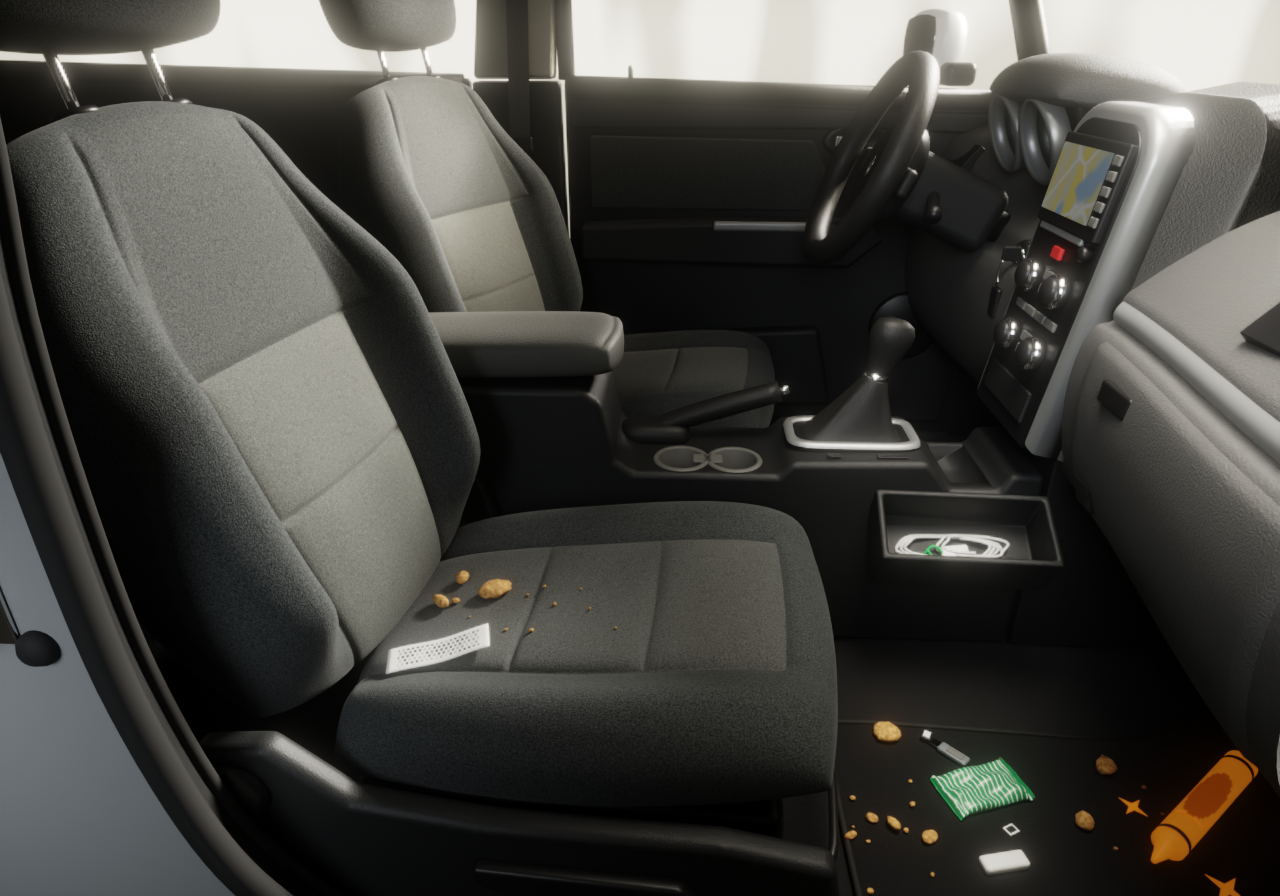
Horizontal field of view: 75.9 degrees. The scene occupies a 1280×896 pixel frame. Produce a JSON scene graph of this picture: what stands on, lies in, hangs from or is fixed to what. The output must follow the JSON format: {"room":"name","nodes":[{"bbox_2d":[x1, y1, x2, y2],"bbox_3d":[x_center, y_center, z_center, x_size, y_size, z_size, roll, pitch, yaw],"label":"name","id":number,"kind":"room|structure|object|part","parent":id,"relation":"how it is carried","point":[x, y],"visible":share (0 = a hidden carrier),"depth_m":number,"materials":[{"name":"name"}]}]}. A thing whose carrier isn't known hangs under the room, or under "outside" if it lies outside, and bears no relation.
{"room":"car interior","nodes":[
{"label":"car interior","id":0,"kind":"room"},
{"bbox_2d":[0,590,19,643],"bbox_3d":[-0.523,0.120,0.643,0.050,0.080,0.006,1,26,3],"label":"column","id":1,"kind":"structure","parent":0,"point":[9,634],"depth_m":0.65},
{"bbox_2d":[15,630,60,666],"bbox_3d":[-0.485,0.163,0.658,0.032,0.032,0.013,1,26,3],"label":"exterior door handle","id":2,"kind":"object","parent":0,"point":[33,648],"depth_m":0.65,"materials":[{"name":"black plastic"}]},
{"bbox_2d":[0,453,234,895],"bbox_3d":[-0.073,0.106,0.626,2.400,1.600,0.024,1,26,3],"label":"column","id":3,"kind":"structure","parent":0,"point":[79,816],"depth_m":0.73,"materials":[{"name":"grey metal"}]},
{"bbox_2d":[0,269,292,895],"bbox_3d":[0.331,0.022,0.564,1.596,1.398,0.029,1,26,3],"label":"door frame","id":4,"kind":"structure","parent":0,"point":[25,449],"depth_m":0.66,"materials":[{"name":"black metal"}]},
{"bbox_2d":[0,223,319,895],"bbox_3d":[-0.004,0.009,0.619,2.234,1.420,0.047,1,26,3],"label":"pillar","id":5,"kind":"structure","parent":0,"point":[279,874],"depth_m":0.75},
{"bbox_2d":[0,118,344,895],"bbox_3d":[0.320,0.005,0.621,1.587,1.389,0.014,1,26,3],"label":"seal","id":6,"kind":"object","parent":5,"relation":"attached to","point":[9,215],"visible":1,"depth_m":0.69,"materials":[{"name":"black rubber"}]},
{"bbox_2d":[0,78,471,207],"bbox_3d":[-0.996,-0.520,2.144,1.185,0.875,0.065,1,26,3],"label":"door","id":7,"kind":"structure","parent":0,"point":[303,123],"depth_m":1.97,"materials":[{"name":"black plastic"}]},
{"bbox_2d":[0,60,464,90],"bbox_3d":[-1.001,-0.874,1.929,1.181,0.074,0.044,1,26,3],"label":"window sill","id":8,"kind":"structure","parent":7,"relation":"attached to","point":[18,70],"depth_m":1.91,"materials":[{"name":"black plastic"}]},
{"bbox_2d":[474,0,557,78],"bbox_3d":[-0.277,-1.044,1.838,0.213,0.395,0.080,1,26,3],"label":"pillar","id":9,"kind":"structure","parent":0,"point":[490,56],"depth_m":1.85,"materials":[{"name":"grey plastic"}]},
{"bbox_3d":[-0.263,-1.164,1.725,0.060,0.070,0.020,1,26,3],"label":"anchor","id":10,"kind":"object","parent":9,"relation":"attached to","visible":0},
{"bbox_2d":[506,0,530,157],"bbox_3d":[-0.277,-0.868,1.871,0.071,0.661,0.020,1,26,3],"label":"belt","id":11,"kind":"object","parent":10,"relation":"hanging from","point":[516,10],"visible":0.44,"depth_m":1.87,"materials":[{"name":"grey fabric"}]},
{"bbox_2d":[511,137,532,152],"bbox_3d":[-0.281,-0.717,1.937,0.055,0.035,0.012,1,26,3],"label":"far b-pillar tongue","id":12,"kind":"object","parent":11,"relation":"attached to","point":[526,143],"visible":0.56,"depth_m":1.93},
{"bbox_2d":[472,81,569,236],"bbox_3d":[-0.287,-0.461,2.131,0.225,0.900,0.075,1,26,3],"label":"pillar","id":13,"kind":"structure","parent":0,"point":[546,107],"depth_m":1.94,"materials":[{"name":"black plastic"}]},
{"bbox_2d":[628,65,632,76],"bbox_3d":[-0.022,-0.863,1.883,0.012,0.029,0.012,1,26,3],"label":"door lock knob","id":14,"kind":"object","parent":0,"point":[630,68],"depth_m":1.88,"materials":[{"name":"black plastic"}]},
{"bbox_2d":[148,431,1192,895],"bbox_3d":[-0.132,0.316,1.610,3.200,0.040,1.900,1,26,3],"label":"floor","id":15,"kind":"structure","parent":0,"point":[1094,691],"depth_m":1.37,"materials":[{"name":"black carpet"}]},
{"bbox_2d":[137,620,152,643],"bbox_3d":[-1.238,-0.119,1.463,0.755,0.871,1.300,1,26,3],"label":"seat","id":16,"kind":"object","parent":15,"relation":"on","point":[147,635],"visible":0.02,"depth_m":1.46,"materials":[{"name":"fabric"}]},
{"bbox_2d":[0,0,839,895],"bbox_3d":[-0.204,-0.052,0.957,0.960,1.193,0.632,3,26,5],"label":"passenger seat","id":17,"kind":"object","parent":15,"relation":"on","point":[273,428],"visible":0.97,"depth_m":0.88,"materials":[{"name":"fabric"}]},
{"bbox_3d":[-0.580,-0.377,0.814,0.042,0.136,0.012,6,27,12],"label":"post","id":18,"kind":"part","parent":17,"relation":"part of","materials":[{"name":"silver metal"}]},
{"bbox_3d":[-0.550,-0.433,0.928,0.042,0.136,0.012,6,27,12],"label":"post","id":19,"kind":"part","parent":17,"relation":"part of","materials":[{"name":"silver metal"}]},
{"bbox_2d":[386,623,489,673],"bbox_3d":[-0.246,0.244,0.999,0.124,0.023,0.046,-5,26,-11],"label":"receipt","id":20,"kind":"object","parent":17,"relation":"on","point":[447,648],"visible":1,"depth_m":1.00,"materials":[{"name":"paper"}]},
{"bbox_2d":[432,571,616,631],"bbox_3d":[-0.150,0.208,1.073,0.270,0.033,0.107,8,27,15],"label":"crumbs","id":21,"kind":"object","parent":17,"relation":"on","point":[495,588],"visible":1,"depth_m":1.10,"materials":[{"name":"food"}]},
{"bbox_3d":[-0.057,0.479,0.872,0.238,0.085,0.022,3,26,5],"label":"lever","id":22,"kind":"part","parent":17,"relation":"part of","materials":[{"name":"black plastic"}]},
{"bbox_2d":[334,501,837,805],"bbox_3d":[-0.052,0.227,1.087,0.600,0.115,0.538,-2,26,8],"label":"cushion","id":23,"kind":"object","parent":17,"relation":"on","point":[715,682],"depth_m":0.95,"materials":[{"name":"fabric"}]},
{"bbox_2d":[319,0,774,427],"bbox_3d":[-0.149,-0.436,1.745,0.965,1.193,0.634,4,26,8],"label":"seat","id":24,"kind":"object","parent":15,"relation":"on","point":[427,169],"visible":0.56,"depth_m":1.71,"materials":[{"name":"fabric"}]},
{"bbox_3d":[-0.519,-0.783,1.647,0.042,0.136,0.012,13,29,25],"label":"post","id":25,"kind":"part","parent":24,"relation":"part of","materials":[{"name":"silver metal"}]},
{"bbox_3d":[-0.458,-0.834,1.750,0.042,0.136,0.012,13,29,25],"label":"post","id":26,"kind":"part","parent":24,"relation":"part of","materials":[{"name":"silver metal"}]},
{"bbox_2d":[613,330,774,427],"bbox_3d":[0.001,-0.144,1.849,0.600,0.115,0.538,-1,26,10],"label":"cushion","id":27,"kind":"object","parent":24,"relation":"on","point":[658,373],"depth_m":1.80,"materials":[{"name":"fabric"}]},
{"bbox_2d":[429,311,1064,642],"bbox_3d":[0.077,0.070,1.401,1.165,0.575,0.338,1,26,3],"label":"console","id":28,"kind":"object","parent":15,"relation":"on","point":[910,537],"visible":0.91,"depth_m":1.36,"materials":[{"name":"black plastic"}]},
{"bbox_3d":[-0.257,-0.177,1.377,0.460,0.072,0.195,0,26,3],"label":"armrest","id":29,"kind":"part","parent":28,"relation":"part of","materials":[{"name":"grey plastic"}]},
{"bbox_3d":[0.406,-0.166,1.344,0.071,0.098,0.053,14,26,-3],"label":"shift knob","id":30,"kind":"part","parent":28,"relation":"part of","materials":[{"name":"black leather"}]},
{"bbox_2d":[867,489,1064,590],"bbox_3d":[0.512,0.147,1.314,0.275,0.137,0.159,1,26,3],"label":"tray","id":31,"kind":"object","parent":28,"relation":"on","point":[982,538],"depth_m":1.32,"materials":[{"name":"black plastic"}]},
{"bbox_2d":[804,50,1279,796],"bbox_3d":[0.846,-0.128,1.367,1.066,0.961,1.545,1,26,3],"label":"dashboard","id":32,"kind":"object","parent":15,"relation":"on","point":[1100,255],"visible":1,"depth_m":1.13,"materials":[{"name":"grey plastic"}]},
{"bbox_2d":[950,144,985,171],"bbox_3d":[0.738,-0.652,1.856,0.066,0.071,0.110,1,26,3],"label":"stalk","id":33,"kind":"object","parent":32,"relation":"attached to","point":[969,157],"depth_m":1.82,"materials":[{"name":"black plastic"}]},
{"bbox_3d":[0.614,-0.194,1.376,0.027,0.040,0.040,9,26,-1],"label":"stack knob","id":34,"kind":"part","parent":32,"relation":"part of","materials":[{"name":"black plastic"}]},
{"bbox_3d":[0.629,-0.282,1.332,0.027,0.040,0.040,9,26,-1],"label":"stack knob","id":35,"kind":"part","parent":32,"relation":"part of","materials":[{"name":"black plastic"}]},
{"bbox_3d":[0.608,-0.148,1.283,0.027,0.040,0.040,9,26,-1],"label":"stack knob","id":36,"kind":"part","parent":32,"relation":"part of","materials":[{"name":"black plastic"}]},
{"bbox_3d":[0.624,-0.237,1.239,0.027,0.040,0.040,9,26,-1],"label":"stack knob","id":37,"kind":"part","parent":32,"relation":"part of","materials":[{"name":"black plastic"}]},
{"bbox_2d":[989,53,1187,110],"bbox_3d":[0.809,-0.663,1.490,0.260,0.095,0.400,7,26,0],"label":"hood","id":38,"kind":"object","parent":32,"relation":"attached to","point":[1052,81],"depth_m":1.36,"materials":[{"name":"grey plastic"}]},
{"bbox_2d":[1240,302,1279,355],"bbox_3d":[0.681,-0.107,0.827,0.070,0.079,0.130,1,26,3],"label":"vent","id":39,"kind":"object","parent":32,"relation":"attached to","point":[1261,337],"depth_m":0.87,"materials":[{"name":"black plastic"}]},
{"bbox_2d":[835,713,1279,895],"bbox_3d":[0.696,0.516,1.140,0.884,0.012,0.567,1,26,3],"label":"floor mat","id":40,"kind":"object","parent":15,"relation":"on","point":[1065,859],"visible":0.67,"depth_m":1.14,"materials":[{"name":"black rubber"}]},
{"bbox_2d":[867,887,873,894],"bbox_3d":[0.291,0.560,1.037,0.009,0.007,0.009,-5,26,-10],"label":"crumb","id":41,"kind":"object","parent":40,"relation":"on","point":[870,891],"visible":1,"depth_m":1.03,"materials":[{"name":"food"}]},
{"bbox_2d":[929,738,969,767],"bbox_3d":[0.468,0.459,1.240,0.019,0.010,0.060,-21,33,-37],"label":"usb","id":42,"kind":"object","parent":40,"relation":"on","point":[943,748],"visible":0.99,"depth_m":1.23,"materials":[{"name":"silver metal"}]},
{"bbox_2d":[920,729,932,743],"bbox_3d":[0.443,0.446,1.268,0.016,0.010,0.019,15,30,28],"label":"cap","id":43,"kind":"object","parent":42,"relation":"attached to","point":[926,736],"depth_m":1.26,"materials":[{"name":"silver metal"}]},
{"bbox_2d":[844,722,1117,843],"bbox_3d":[0.492,0.480,1.187,0.421,0.019,0.217,1,26,3],"label":"crumbs","id":44,"kind":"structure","parent":40,"relation":"on","point":[883,731],"depth_m":1.14,"materials":[{"name":"food"}]},
{"bbox_2d":[930,758,1034,820],"bbox_3d":[0.491,0.483,1.176,0.125,0.021,0.076,-7,27,-14],"label":"wrapper","id":45,"kind":"object","parent":40,"relation":"on","point":[967,791],"visible":1,"depth_m":1.17,"materials":[{"name":"green plastic"}]},
{"bbox_2d":[978,850,1029,874],"bbox_3d":[0.475,0.541,1.070,0.062,0.013,0.024,-4,26,-9],"label":"eraser","id":46,"kind":"object","parent":40,"relation":"on","point":[1015,860],"visible":1,"depth_m":1.06,"materials":[{"name":"white plastic"}]},
{"bbox_2d":[1003,823,1018,835],"bbox_3d":[0.508,0.522,1.122,0.017,0.001,0.014,-12,28,-23],"label":"card","id":47,"kind":"object","parent":40,"relation":"on","point":[1010,829],"visible":1,"depth_m":1.12,"materials":[{"name":"white plastic"}]},
{"bbox_2d":[1119,750,1257,895],"bbox_3d":[0.760,0.492,1.137,0.158,0.044,0.264,17,31,31],"label":"crayon","id":48,"kind":"object","parent":40,"relation":"on","point":[1184,827],"visible":1,"depth_m":1.11,"materials":[{"name":"orange wax"}]},
{"bbox_2d":[713,221,805,231],"bbox_3d":[0.305,-0.528,1.955,0.260,0.022,0.030,1,26,3],"label":"door handle","id":49,"kind":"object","parent":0,"point":[717,225],"depth_m":1.94,"materials":[{"name":"silver metal"}]},
{"bbox_2d":[822,128,885,157],"bbox_3d":[0.507,-0.717,1.915,0.161,0.078,0.012,1,26,3],"label":"door handle","id":50,"kind":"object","parent":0,"point":[828,140],"depth_m":1.91,"materials":[{"name":"black plastic"}]},
{"bbox_2d":[869,292,933,358],"bbox_3d":[0.677,-0.312,2.100,0.180,0.180,0.016,1,26,3],"label":"speaker","id":51,"kind":"object","parent":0,"point":[897,305],"depth_m":2.08},
{"bbox_2d":[946,363,1000,435],"bbox_3d":[1.110,-0.363,2.137,0.500,0.740,0.050,1,26,3],"label":"wall","id":52,"kind":"structure","parent":0,"point":[968,412],"depth_m":2.25,"materials":[{"name":"black plastic"}]},
{"bbox_2d":[556,0,987,420],"bbox_3d":[0.338,-0.700,2.075,1.060,1.258,0.317,-1,26,-1],"label":"door","id":53,"kind":"structure","parent":52,"relation":"in","point":[841,303],"depth_m":2.08,"materials":[{"name":"black plastic"}]},
{"bbox_3d":[-0.086,-1.030,1.790,0.214,0.416,0.098,1,26,3],"label":"frame","id":54,"kind":"part","parent":53,"relation":"part of","materials":[{"name":"black plastic"}]},
{"bbox_2d":[589,135,824,210],"bbox_3d":[0.160,-0.659,1.967,0.564,0.170,0.016,1,26,3],"label":"insert","id":55,"kind":"object","parent":53,"relation":"attached to","point":[626,172],"depth_m":1.96,"materials":[{"name":"black fabric"}]},
{"bbox_2d":[623,325,828,403],"bbox_3d":[0.205,-0.215,2.163,0.596,0.229,0.048,1,26,3],"label":"pocket","id":56,"kind":"object","parent":53,"relation":"attached to","point":[796,353],"depth_m":2.12,"materials":[{"name":"black plastic"}]},
{"bbox_2d":[580,216,882,267],"bbox_3d":[0.218,-0.506,2.006,0.724,0.110,0.082,1,26,3],"label":"armrest","id":57,"kind":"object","parent":53,"relation":"attached to","point":[687,240],"depth_m":1.97,"materials":[{"name":"black plastic"}]},
{"bbox_2d":[831,215,842,222],"bbox_3d":[0.495,-0.545,1.952,0.120,0.012,0.050,1,26,3],"label":"switches","id":58,"kind":"object","parent":57,"relation":"on","point":[836,218],"depth_m":1.93,"materials":[{"name":"black plastic"}]},
{"bbox_3d":[0.492,-0.714,1.909,0.075,0.028,0.012,1,26,3],"label":"handle","id":59,"kind":"part","parent":53,"relation":"part of","materials":[{"name":"silver metal"}]},
{"bbox_2d":[903,8,976,85],"bbox_3d":[0.722,-0.968,1.979,0.118,0.165,0.271,1,26,3],"label":"mirror","id":60,"kind":"object","parent":53,"relation":"attached to","point":[941,33],"depth_m":1.91,"materials":[{"name":"grey paint"}]},
{"bbox_2d":[565,75,993,110],"bbox_3d":[0.333,-0.814,1.881,1.011,0.074,0.044,1,26,3],"label":"window sill","id":61,"kind":"structure","parent":52,"relation":"in","point":[575,85],"depth_m":1.87,"materials":[{"name":"black plastic"}]},
{"bbox_2d":[571,98,987,132],"bbox_3d":[0.323,-0.770,1.903,0.970,0.075,0.020,1,26,3],"label":"door trim","id":62,"kind":"structure","parent":52,"relation":"in","point":[585,113],"depth_m":1.90,"materials":[{"name":"black plastic"}]},
{"bbox_2d":[769,376,954,431],"bbox_3d":[-0.085,-0.152,2.365,3.000,0.160,0.100,1,26,3],"label":"sill","id":63,"kind":"structure","parent":52,"relation":"attached to","point":[939,425],"depth_m":2.30,"materials":[{"name":"black plastic"}]},
{"bbox_2d":[1009,0,1050,60],"bbox_3d":[0.817,-0.993,1.764,0.267,0.521,0.098,-3,26,-5],"label":"trim","id":64,"kind":"structure","parent":52,"relation":"attached to","point":[1027,16],"depth_m":1.78,"materials":[{"name":"black plastic"}]},
{"bbox_2d":[997,424,1279,816],"bbox_3d":[1.077,0.173,1.470,0.380,0.380,1.600,1,26,3],"label":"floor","id":65,"kind":"structure","parent":0,"point":[1161,655],"depth_m":1.35,"materials":[{"name":"carpet"}]}
]}

